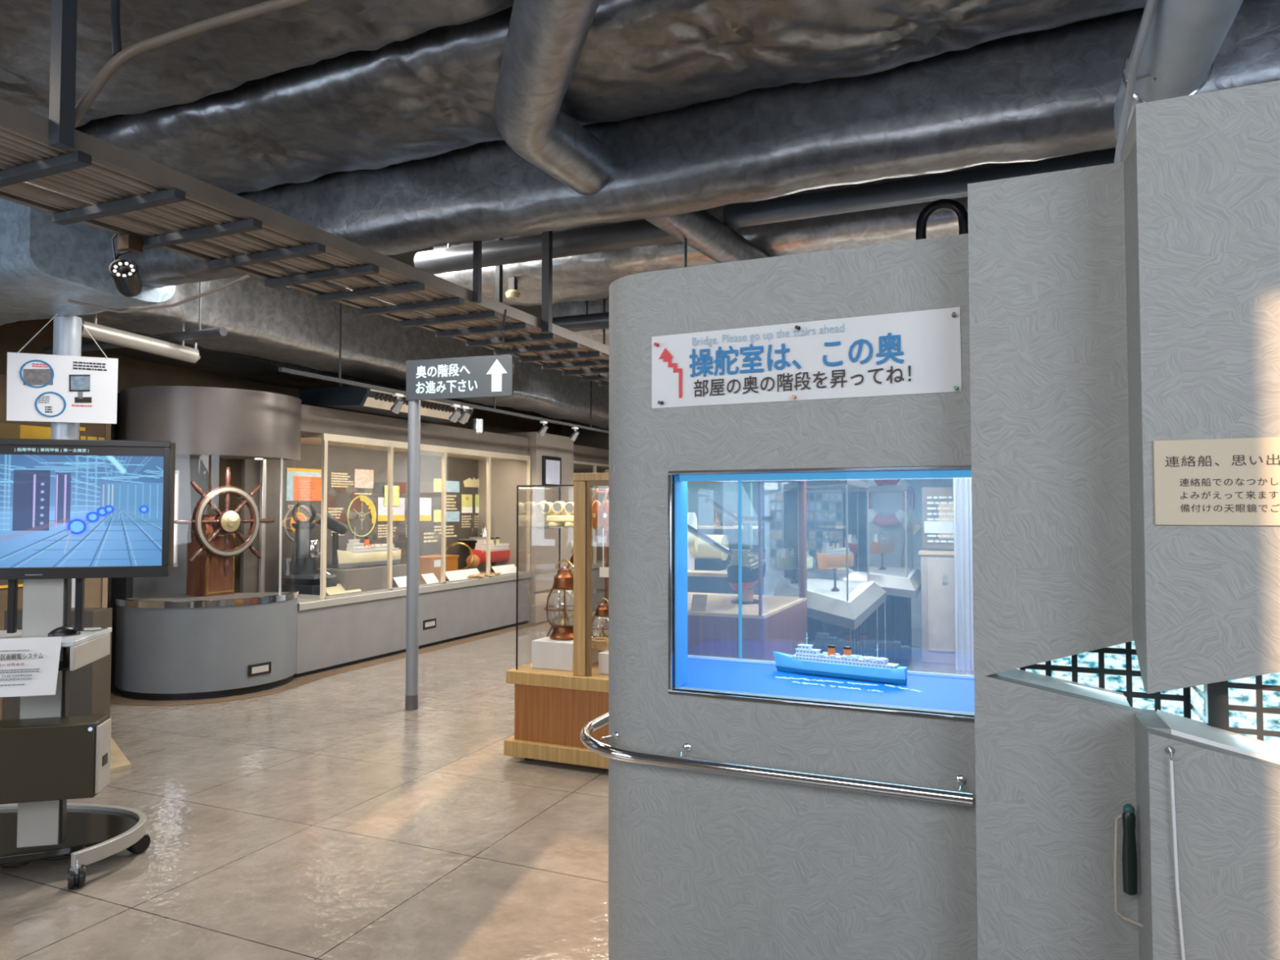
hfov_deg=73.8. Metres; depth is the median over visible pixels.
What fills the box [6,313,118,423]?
board
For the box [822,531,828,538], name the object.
photo
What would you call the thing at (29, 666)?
notice
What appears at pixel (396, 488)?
panel
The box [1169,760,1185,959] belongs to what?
cord
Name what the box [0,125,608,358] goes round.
cable
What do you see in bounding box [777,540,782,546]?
photo
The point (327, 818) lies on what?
floor
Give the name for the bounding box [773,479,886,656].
display case
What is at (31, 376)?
photo
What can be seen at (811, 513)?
photo
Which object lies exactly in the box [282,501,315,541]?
gyro emblem
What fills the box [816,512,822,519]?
photo
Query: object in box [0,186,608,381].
cable
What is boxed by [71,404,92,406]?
print
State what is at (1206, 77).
strap
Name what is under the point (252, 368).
duct
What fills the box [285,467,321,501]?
chart
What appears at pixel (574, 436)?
spotlight
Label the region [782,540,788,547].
photo
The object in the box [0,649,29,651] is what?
print
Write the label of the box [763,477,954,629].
wall
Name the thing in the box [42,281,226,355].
pipe
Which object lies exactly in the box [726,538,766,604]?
lantern
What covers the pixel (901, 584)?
display case
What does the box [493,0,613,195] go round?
duct
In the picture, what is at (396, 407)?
spotlight
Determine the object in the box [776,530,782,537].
photo
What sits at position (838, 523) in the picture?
photo
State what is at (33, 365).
print
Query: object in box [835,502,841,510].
photo
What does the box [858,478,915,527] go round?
lifebuoy
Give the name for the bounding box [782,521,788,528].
photo
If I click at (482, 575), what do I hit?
rope
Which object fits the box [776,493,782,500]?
photo
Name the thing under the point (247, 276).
cable
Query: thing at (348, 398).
light fixture
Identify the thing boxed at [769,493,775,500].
photo
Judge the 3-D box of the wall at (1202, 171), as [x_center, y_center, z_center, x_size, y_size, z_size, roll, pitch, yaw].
[2.107,0.396,1.282,2.361,2.295,0.250,-1,-2,23]
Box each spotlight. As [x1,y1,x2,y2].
[390,392,404,413]
[448,404,461,422]
[457,405,469,423]
[537,420,548,436]
[569,426,579,441]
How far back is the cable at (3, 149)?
3.20 m
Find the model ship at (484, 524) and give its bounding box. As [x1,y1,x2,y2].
[469,521,495,538]
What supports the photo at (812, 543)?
on the photo board at (824, 509)
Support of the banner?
attached to the wall partition at (702, 865)
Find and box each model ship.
[337,531,400,568]
[469,521,495,538]
[469,528,510,572]
[773,632,906,684]
[776,546,813,583]
[816,531,853,591]
[848,529,866,571]
[871,525,893,569]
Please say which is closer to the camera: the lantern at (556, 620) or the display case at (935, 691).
the display case at (935, 691)
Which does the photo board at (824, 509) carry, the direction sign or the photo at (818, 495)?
the photo at (818, 495)
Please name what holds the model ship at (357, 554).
on the plinth block at (367, 578)
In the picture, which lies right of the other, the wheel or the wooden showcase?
the wooden showcase
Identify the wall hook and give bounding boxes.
[1164,746,1174,760]
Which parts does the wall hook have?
plate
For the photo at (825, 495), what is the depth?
11.06 m
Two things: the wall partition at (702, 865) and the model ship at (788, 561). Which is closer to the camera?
the wall partition at (702, 865)
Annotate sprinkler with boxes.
[193,342,200,359]
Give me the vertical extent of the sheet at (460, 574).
0.102 m
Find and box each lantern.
[543,560,573,639]
[546,608,567,637]
[566,548,573,590]
[591,597,608,637]
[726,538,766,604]
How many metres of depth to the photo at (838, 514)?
10.99 m
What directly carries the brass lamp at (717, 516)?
on the display case at (726, 495)
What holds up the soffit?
on the glass case at (335, 631)
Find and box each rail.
[278,266,608,433]
[687,524,765,554]
[705,497,773,522]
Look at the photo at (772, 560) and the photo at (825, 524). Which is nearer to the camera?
the photo at (825, 524)
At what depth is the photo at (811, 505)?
11.13 m
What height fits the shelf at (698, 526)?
0.020 m
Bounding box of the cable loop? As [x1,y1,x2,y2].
[915,199,968,239]
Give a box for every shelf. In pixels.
[0,626,111,647]
[69,632,110,671]
[458,538,495,540]
[697,525,763,528]
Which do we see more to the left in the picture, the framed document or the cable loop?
the framed document
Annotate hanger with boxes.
[110,0,121,56]
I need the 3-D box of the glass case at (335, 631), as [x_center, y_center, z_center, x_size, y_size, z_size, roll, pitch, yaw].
[-2.684,0.729,9.678,1.090,2.200,4.157,-1,-2,23]
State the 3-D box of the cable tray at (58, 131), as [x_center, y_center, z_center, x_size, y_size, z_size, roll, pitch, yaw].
[0.140,-1.197,7.066,0.680,0.928,11.800,-1,-2,23]
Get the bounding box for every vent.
[248,662,271,676]
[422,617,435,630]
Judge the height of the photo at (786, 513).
0.094 m
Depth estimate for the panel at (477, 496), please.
11.54 m
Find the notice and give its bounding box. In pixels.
[0,636,62,697]
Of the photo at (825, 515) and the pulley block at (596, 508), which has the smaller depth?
the pulley block at (596, 508)
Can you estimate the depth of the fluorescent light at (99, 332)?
5.52 m
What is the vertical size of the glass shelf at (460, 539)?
0.014 m
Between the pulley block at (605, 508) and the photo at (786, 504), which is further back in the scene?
the photo at (786, 504)
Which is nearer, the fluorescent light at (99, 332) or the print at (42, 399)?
the print at (42, 399)
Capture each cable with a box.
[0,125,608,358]
[0,128,608,359]
[0,135,605,359]
[0,140,601,360]
[0,144,608,368]
[0,152,607,368]
[0,157,601,368]
[0,162,600,368]
[0,168,608,375]
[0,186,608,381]
[0,187,608,382]
[5,181,607,376]
[67,274,252,313]
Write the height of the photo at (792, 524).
0.094 m
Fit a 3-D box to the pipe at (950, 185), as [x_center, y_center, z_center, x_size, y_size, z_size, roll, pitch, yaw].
[1.818,-1.612,3.956,2.960,0.510,0.120,-1,-2,23]
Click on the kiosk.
(78, 510)
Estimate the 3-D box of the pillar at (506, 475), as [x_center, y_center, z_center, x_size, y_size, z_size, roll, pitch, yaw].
[-1.693,0.645,11.935,1.160,2.520,1.050,-1,-2,23]
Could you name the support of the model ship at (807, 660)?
on the display case at (935, 691)
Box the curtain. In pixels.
[952,477,973,671]
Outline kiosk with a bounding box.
[0,438,175,889]
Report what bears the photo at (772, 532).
on the photo board at (824, 509)
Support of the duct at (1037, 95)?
hanging from the ceiling
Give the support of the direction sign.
on the floor
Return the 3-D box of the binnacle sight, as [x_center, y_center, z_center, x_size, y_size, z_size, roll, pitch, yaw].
[-3.142,0.603,8.721,0.195,0.585,0.340,-2,-3,45]
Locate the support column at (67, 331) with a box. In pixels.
[50,315,81,608]
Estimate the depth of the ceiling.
7.31 m
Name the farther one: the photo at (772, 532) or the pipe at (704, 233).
the photo at (772, 532)
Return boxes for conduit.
[74,0,312,128]
[281,260,355,288]
[1113,0,1157,163]
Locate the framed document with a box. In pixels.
[173,470,178,567]
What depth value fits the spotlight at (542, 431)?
9.64 m
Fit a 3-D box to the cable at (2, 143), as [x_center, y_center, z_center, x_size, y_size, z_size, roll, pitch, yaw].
[0.238,-0.782,6.955,0.050,0.043,11.701,-1,-2,23]
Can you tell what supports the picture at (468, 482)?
attached to the glass case at (335, 631)
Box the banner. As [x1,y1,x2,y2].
[651,306,961,408]
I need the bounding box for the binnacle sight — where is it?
[315,511,347,568]
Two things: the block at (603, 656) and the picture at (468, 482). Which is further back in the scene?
the picture at (468, 482)
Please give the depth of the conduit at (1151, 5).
2.26 m
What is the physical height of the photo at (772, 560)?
0.094 m
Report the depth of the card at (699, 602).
5.46 m
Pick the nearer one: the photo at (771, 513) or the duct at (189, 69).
the duct at (189, 69)
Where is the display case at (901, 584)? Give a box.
[833,484,920,666]
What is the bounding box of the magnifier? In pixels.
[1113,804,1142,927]
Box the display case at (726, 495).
[687,482,766,595]
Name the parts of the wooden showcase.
edge trim, post, crown, door frame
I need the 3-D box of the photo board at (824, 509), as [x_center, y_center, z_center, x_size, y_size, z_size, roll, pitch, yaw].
[2.182,0.653,11.185,0.962,0.988,0.068,-1,-2,23]
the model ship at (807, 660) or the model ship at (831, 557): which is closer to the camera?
the model ship at (807, 660)
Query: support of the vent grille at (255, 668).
attached to the display case at (168, 643)
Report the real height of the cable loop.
0.223 m
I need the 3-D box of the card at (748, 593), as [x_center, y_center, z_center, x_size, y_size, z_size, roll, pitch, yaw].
[0.732,0.799,5.857,0.108,0.099,0.044,0,-2,5]
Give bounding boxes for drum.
[689,534,728,570]
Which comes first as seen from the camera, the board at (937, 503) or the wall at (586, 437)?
the board at (937, 503)
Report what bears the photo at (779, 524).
on the photo board at (824, 509)
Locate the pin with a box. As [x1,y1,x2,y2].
[951,311,955,317]
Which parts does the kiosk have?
post, post, plate, plate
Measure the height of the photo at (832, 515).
0.094 m
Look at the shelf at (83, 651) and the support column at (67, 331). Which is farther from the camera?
the support column at (67, 331)
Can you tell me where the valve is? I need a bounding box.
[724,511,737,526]
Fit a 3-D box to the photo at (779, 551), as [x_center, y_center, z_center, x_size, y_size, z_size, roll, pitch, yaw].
[1.848,0.967,11.286,0.072,0.094,0.008,-1,-2,23]
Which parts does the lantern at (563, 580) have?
handle, burner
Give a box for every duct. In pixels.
[0,0,514,127]
[0,198,176,325]
[25,0,1146,215]
[77,274,608,428]
[97,330,406,389]
[118,0,1279,288]
[433,147,1115,306]
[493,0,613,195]
[551,297,608,346]
[1113,0,1243,139]
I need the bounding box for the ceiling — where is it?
[335,246,570,362]
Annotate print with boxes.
[0,579,22,585]
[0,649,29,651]
[0,668,39,673]
[0,684,25,685]
[31,363,48,367]
[38,395,49,403]
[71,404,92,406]
[73,361,106,370]
[298,482,314,497]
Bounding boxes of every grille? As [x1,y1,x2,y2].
[251,664,268,674]
[425,620,435,626]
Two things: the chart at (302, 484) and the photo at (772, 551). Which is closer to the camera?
the chart at (302, 484)
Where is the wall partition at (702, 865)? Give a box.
[608,233,977,959]
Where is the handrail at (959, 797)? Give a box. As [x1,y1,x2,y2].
[579,711,973,806]
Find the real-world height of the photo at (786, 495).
0.094 m
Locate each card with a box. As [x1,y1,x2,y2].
[599,528,608,577]
[690,594,707,610]
[742,588,754,601]
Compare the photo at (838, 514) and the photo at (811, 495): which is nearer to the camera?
the photo at (838, 514)
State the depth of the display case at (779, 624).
5.40 m
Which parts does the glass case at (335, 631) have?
post, post, panel, post, rail, sill, post, diagram strip, diagram strip, post, post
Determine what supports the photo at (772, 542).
on the photo board at (824, 509)
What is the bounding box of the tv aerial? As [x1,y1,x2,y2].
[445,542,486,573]
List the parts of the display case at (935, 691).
rail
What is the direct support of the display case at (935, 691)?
attached to the wall partition at (702, 865)
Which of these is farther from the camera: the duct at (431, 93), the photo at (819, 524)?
the photo at (819, 524)
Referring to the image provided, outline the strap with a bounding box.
[1122,50,1213,102]
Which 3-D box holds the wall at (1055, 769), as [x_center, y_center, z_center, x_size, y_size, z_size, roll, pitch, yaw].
[0.958,0.438,1.947,0.358,2.256,0.160,-1,-2,23]
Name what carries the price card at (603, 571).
hanging from the wooden showcase
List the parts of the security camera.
arm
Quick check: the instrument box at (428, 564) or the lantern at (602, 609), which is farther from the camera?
the instrument box at (428, 564)
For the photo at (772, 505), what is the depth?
11.34 m
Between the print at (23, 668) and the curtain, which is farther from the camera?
the curtain
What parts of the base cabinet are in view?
door, handle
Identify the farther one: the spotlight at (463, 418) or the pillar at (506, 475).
the pillar at (506, 475)
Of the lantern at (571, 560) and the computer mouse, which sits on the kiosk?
the computer mouse
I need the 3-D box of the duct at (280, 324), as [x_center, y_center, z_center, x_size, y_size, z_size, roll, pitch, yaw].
[-1.819,-1.185,9.441,0.813,0.542,9.000,-1,-2,23]
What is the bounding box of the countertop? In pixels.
[506,661,608,693]
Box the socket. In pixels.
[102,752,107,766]
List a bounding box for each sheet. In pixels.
[393,576,406,586]
[421,573,439,583]
[445,568,480,581]
[491,564,519,573]
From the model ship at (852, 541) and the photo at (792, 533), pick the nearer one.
the model ship at (852, 541)
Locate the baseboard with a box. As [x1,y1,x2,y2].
[110,608,595,706]
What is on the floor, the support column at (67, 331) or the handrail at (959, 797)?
the support column at (67, 331)
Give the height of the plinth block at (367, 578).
0.219 m
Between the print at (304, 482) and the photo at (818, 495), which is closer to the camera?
the print at (304, 482)
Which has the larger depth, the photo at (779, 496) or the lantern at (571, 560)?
the photo at (779, 496)
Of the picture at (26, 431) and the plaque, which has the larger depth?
the picture at (26, 431)
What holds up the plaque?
attached to the wall at (1202, 171)
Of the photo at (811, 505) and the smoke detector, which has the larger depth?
the photo at (811, 505)
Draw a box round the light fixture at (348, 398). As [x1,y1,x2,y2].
[299,373,473,422]
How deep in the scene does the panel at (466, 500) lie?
11.33 m
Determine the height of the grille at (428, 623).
0.050 m
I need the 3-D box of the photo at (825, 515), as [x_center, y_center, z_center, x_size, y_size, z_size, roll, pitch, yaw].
[2.409,0.466,11.060,0.072,0.094,0.008,-1,-2,23]
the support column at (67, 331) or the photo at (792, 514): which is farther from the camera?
the photo at (792, 514)
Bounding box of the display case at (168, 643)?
[106,386,301,700]
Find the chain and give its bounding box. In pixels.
[501,309,506,345]
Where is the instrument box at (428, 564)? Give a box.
[418,554,458,581]
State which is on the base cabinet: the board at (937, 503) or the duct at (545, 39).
the board at (937, 503)
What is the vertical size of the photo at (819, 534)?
0.094 m
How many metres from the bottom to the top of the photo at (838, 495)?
0.094 m
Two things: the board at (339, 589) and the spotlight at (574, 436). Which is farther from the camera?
the spotlight at (574, 436)
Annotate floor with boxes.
[0,607,973,959]
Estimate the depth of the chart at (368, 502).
9.56 m
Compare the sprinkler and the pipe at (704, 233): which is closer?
the pipe at (704, 233)
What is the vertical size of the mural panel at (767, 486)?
0.180 m
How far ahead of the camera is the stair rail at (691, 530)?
6.07 m
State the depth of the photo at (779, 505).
11.30 m
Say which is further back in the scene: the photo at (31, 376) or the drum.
the drum
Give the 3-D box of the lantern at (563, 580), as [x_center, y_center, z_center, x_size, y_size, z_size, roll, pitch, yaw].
[-0.468,0.736,5.280,0.262,0.485,0.262,-1,-2,23]
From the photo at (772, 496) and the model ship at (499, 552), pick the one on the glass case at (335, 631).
the model ship at (499, 552)
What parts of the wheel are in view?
brass trim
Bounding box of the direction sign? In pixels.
[404,354,513,711]
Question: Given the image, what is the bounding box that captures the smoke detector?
[505,276,520,301]
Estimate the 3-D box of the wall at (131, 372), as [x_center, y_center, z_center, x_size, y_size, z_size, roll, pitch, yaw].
[-4.554,0.030,8.240,1.100,3.500,14.500,-1,-2,23]
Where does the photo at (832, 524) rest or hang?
on the photo board at (824, 509)
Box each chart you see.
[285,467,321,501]
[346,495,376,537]
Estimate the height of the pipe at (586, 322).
0.640 m
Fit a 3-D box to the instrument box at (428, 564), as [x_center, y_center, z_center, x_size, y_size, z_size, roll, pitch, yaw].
[-2.386,1.018,9.892,0.320,0.274,0.520,-1,-2,23]
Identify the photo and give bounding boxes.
[23,368,53,385]
[354,469,373,488]
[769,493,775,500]
[769,502,775,510]
[769,511,775,519]
[769,521,775,528]
[770,530,775,537]
[770,540,775,546]
[770,549,775,556]
[770,558,775,565]
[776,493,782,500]
[776,502,782,510]
[776,511,782,519]
[776,521,782,528]
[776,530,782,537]
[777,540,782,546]
[777,549,782,556]
[782,502,788,510]
[782,511,788,519]
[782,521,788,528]
[782,530,788,537]
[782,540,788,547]
[784,493,788,500]
[789,511,795,519]
[789,521,795,528]
[789,530,795,537]
[789,540,795,547]
[808,493,814,500]
[808,502,814,510]
[809,511,814,519]
[809,521,815,528]
[809,531,815,538]
[809,540,815,547]
[809,550,815,557]
[816,493,821,500]
[816,502,822,510]
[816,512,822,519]
[816,521,822,528]
[816,531,822,538]
[816,540,822,547]
[822,493,828,500]
[822,502,828,510]
[822,512,828,519]
[822,521,828,528]
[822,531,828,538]
[829,493,835,500]
[829,502,835,510]
[829,512,835,519]
[829,521,835,528]
[829,531,835,538]
[835,493,841,500]
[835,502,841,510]
[836,512,841,519]
[836,521,841,528]
[836,531,842,538]
[839,541,842,547]
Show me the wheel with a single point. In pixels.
(211, 550)
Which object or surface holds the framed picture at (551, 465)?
attached to the pillar at (506, 475)
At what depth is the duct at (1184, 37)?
2.16 m
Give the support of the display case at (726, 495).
on the floor
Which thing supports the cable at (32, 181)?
in the cable tray at (58, 131)
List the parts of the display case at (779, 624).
post, crown, post, post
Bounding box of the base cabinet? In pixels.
[918,549,955,664]
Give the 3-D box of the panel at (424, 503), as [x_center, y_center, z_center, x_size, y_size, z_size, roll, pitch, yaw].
[-2.697,0.359,10.417,0.007,0.285,0.464,-1,-2,23]
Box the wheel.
[173,466,275,596]
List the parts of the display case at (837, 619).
lid frame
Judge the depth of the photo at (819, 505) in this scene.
11.09 m
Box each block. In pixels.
[316,564,406,591]
[531,635,599,671]
[591,488,601,530]
[598,649,608,674]
[600,488,608,530]
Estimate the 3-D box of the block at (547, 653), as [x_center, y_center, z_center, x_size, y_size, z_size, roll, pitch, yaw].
[-0.459,1.062,5.287,0.281,0.164,0.360,-1,-2,23]
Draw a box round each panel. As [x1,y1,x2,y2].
[0,373,111,719]
[377,497,404,521]
[384,485,399,506]
[406,497,431,521]
[461,494,472,512]
[475,494,479,512]
[764,482,777,489]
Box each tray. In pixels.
[0,0,608,386]
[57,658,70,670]
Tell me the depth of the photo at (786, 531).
11.25 m
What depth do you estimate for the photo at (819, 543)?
11.08 m
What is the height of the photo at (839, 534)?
0.094 m
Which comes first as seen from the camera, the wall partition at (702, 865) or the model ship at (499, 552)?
the wall partition at (702, 865)
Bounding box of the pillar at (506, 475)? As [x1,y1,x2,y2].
[477,431,573,623]
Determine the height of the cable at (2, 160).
0.037 m
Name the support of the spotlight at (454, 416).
attached to the rail at (284, 370)
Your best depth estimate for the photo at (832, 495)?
11.03 m
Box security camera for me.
[108,216,142,297]
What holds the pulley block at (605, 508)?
hanging from the cord
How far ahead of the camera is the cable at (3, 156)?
2.99 m
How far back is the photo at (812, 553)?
11.11 m
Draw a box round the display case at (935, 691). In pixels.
[613,465,974,722]
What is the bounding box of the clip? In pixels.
[1125,73,1156,83]
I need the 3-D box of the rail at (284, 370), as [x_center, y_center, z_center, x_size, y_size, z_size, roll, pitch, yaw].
[-1.057,-1.167,9.764,0.030,1.005,7.800,-1,-2,23]
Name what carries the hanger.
attached to the duct at (189, 69)
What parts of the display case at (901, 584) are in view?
lid frame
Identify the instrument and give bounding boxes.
[536,500,573,526]
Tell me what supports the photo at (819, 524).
on the photo board at (824, 509)
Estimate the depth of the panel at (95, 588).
6.16 m
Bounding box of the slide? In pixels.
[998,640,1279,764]
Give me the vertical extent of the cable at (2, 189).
0.036 m
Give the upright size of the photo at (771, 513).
0.094 m
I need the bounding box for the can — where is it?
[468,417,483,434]
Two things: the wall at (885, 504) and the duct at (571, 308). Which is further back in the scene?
the wall at (885, 504)
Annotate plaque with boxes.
[1153,436,1279,525]
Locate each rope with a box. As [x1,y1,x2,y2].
[466,572,501,577]
[591,636,608,650]
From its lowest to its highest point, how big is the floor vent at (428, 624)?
0.100 m
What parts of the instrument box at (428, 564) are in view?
lid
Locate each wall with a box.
[0,318,560,592]
[560,418,608,560]
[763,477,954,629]
[967,161,1143,959]
[1120,80,1279,959]
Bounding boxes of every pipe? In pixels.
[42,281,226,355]
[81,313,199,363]
[413,218,681,274]
[515,300,608,335]
[538,298,604,355]
[644,209,770,263]
[684,238,687,267]
[723,148,1115,228]
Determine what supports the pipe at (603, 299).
hanging from the ceiling
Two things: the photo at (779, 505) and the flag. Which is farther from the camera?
the photo at (779, 505)
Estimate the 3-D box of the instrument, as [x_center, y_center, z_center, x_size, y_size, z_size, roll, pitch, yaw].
[-0.520,0.212,5.417,0.283,0.165,0.123,-1,-2,23]
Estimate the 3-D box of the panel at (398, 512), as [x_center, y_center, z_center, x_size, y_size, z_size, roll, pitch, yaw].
[-2.899,0.343,9.950,0.007,0.272,0.466,-1,-2,23]
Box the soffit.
[301,404,528,455]
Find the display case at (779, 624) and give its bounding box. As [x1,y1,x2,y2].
[604,469,807,661]
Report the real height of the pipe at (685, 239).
0.899 m
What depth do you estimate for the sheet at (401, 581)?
9.00 m
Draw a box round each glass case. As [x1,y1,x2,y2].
[240,433,531,678]
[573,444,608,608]
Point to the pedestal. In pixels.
(90, 685)
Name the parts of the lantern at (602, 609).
handle, burner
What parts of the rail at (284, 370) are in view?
drop rod, drop rod, drop rod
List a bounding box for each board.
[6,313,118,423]
[325,583,361,595]
[769,491,844,568]
[921,487,954,548]
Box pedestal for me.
[1,608,131,773]
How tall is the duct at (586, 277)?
0.455 m
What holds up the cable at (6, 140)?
in the cable tray at (58, 131)
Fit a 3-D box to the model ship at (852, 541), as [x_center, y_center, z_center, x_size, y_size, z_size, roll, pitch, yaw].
[2.273,0.719,8.967,0.072,0.471,0.521,-2,-3,39]
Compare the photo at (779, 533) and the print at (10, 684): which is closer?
the print at (10, 684)
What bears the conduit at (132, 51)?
hanging from the hanger
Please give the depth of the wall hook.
1.61 m
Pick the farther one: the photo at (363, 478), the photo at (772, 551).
the photo at (772, 551)
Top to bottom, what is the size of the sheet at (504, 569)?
0.102 m
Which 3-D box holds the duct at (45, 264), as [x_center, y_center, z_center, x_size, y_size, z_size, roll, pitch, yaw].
[-3.922,-1.300,4.959,2.500,0.689,0.825,-1,-2,23]
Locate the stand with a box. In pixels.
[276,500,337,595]
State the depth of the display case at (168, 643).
6.83 m
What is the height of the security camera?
0.282 m
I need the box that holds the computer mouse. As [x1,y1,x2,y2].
[47,625,107,636]
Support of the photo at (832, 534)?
on the photo board at (824, 509)
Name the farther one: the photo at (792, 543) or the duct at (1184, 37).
the photo at (792, 543)
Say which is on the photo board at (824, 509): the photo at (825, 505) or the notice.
the photo at (825, 505)
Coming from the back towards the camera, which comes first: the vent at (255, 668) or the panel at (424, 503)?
the panel at (424, 503)
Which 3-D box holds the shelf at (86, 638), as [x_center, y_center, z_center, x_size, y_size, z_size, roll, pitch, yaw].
[-2.589,0.643,3.438,0.690,0.022,0.410,0,-2,-14]
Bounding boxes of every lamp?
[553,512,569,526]
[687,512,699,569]
[711,508,724,526]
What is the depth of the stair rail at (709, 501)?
6.08 m
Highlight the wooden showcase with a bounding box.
[503,472,608,768]
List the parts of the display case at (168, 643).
panel, panel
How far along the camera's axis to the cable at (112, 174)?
2.83 m
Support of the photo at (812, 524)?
on the photo board at (824, 509)
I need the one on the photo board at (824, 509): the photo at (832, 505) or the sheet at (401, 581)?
the photo at (832, 505)
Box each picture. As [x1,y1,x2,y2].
[0,422,79,439]
[19,424,50,439]
[462,477,479,487]
[542,455,561,484]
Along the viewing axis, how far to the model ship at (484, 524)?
11.39 m
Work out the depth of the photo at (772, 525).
11.33 m
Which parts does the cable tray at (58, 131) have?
rail, rail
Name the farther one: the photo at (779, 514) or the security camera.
the photo at (779, 514)
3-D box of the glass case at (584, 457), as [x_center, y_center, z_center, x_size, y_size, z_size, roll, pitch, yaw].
[-1.161,0.729,13.201,1.090,2.440,1.660,-1,-2,23]
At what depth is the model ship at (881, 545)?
9.11 m
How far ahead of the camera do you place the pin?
2.11 m
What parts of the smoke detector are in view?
drop post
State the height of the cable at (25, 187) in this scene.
0.043 m
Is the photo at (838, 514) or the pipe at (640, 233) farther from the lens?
the photo at (838, 514)
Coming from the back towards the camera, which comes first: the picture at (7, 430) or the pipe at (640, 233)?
the picture at (7, 430)
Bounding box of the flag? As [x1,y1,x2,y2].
[900,492,920,567]
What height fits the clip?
0.035 m
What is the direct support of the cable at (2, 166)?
in the cable tray at (58, 131)
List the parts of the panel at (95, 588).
gold frame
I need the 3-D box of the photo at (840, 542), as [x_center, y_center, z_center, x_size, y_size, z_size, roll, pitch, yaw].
[2.570,0.833,10.978,0.072,0.094,0.008,-1,-2,23]

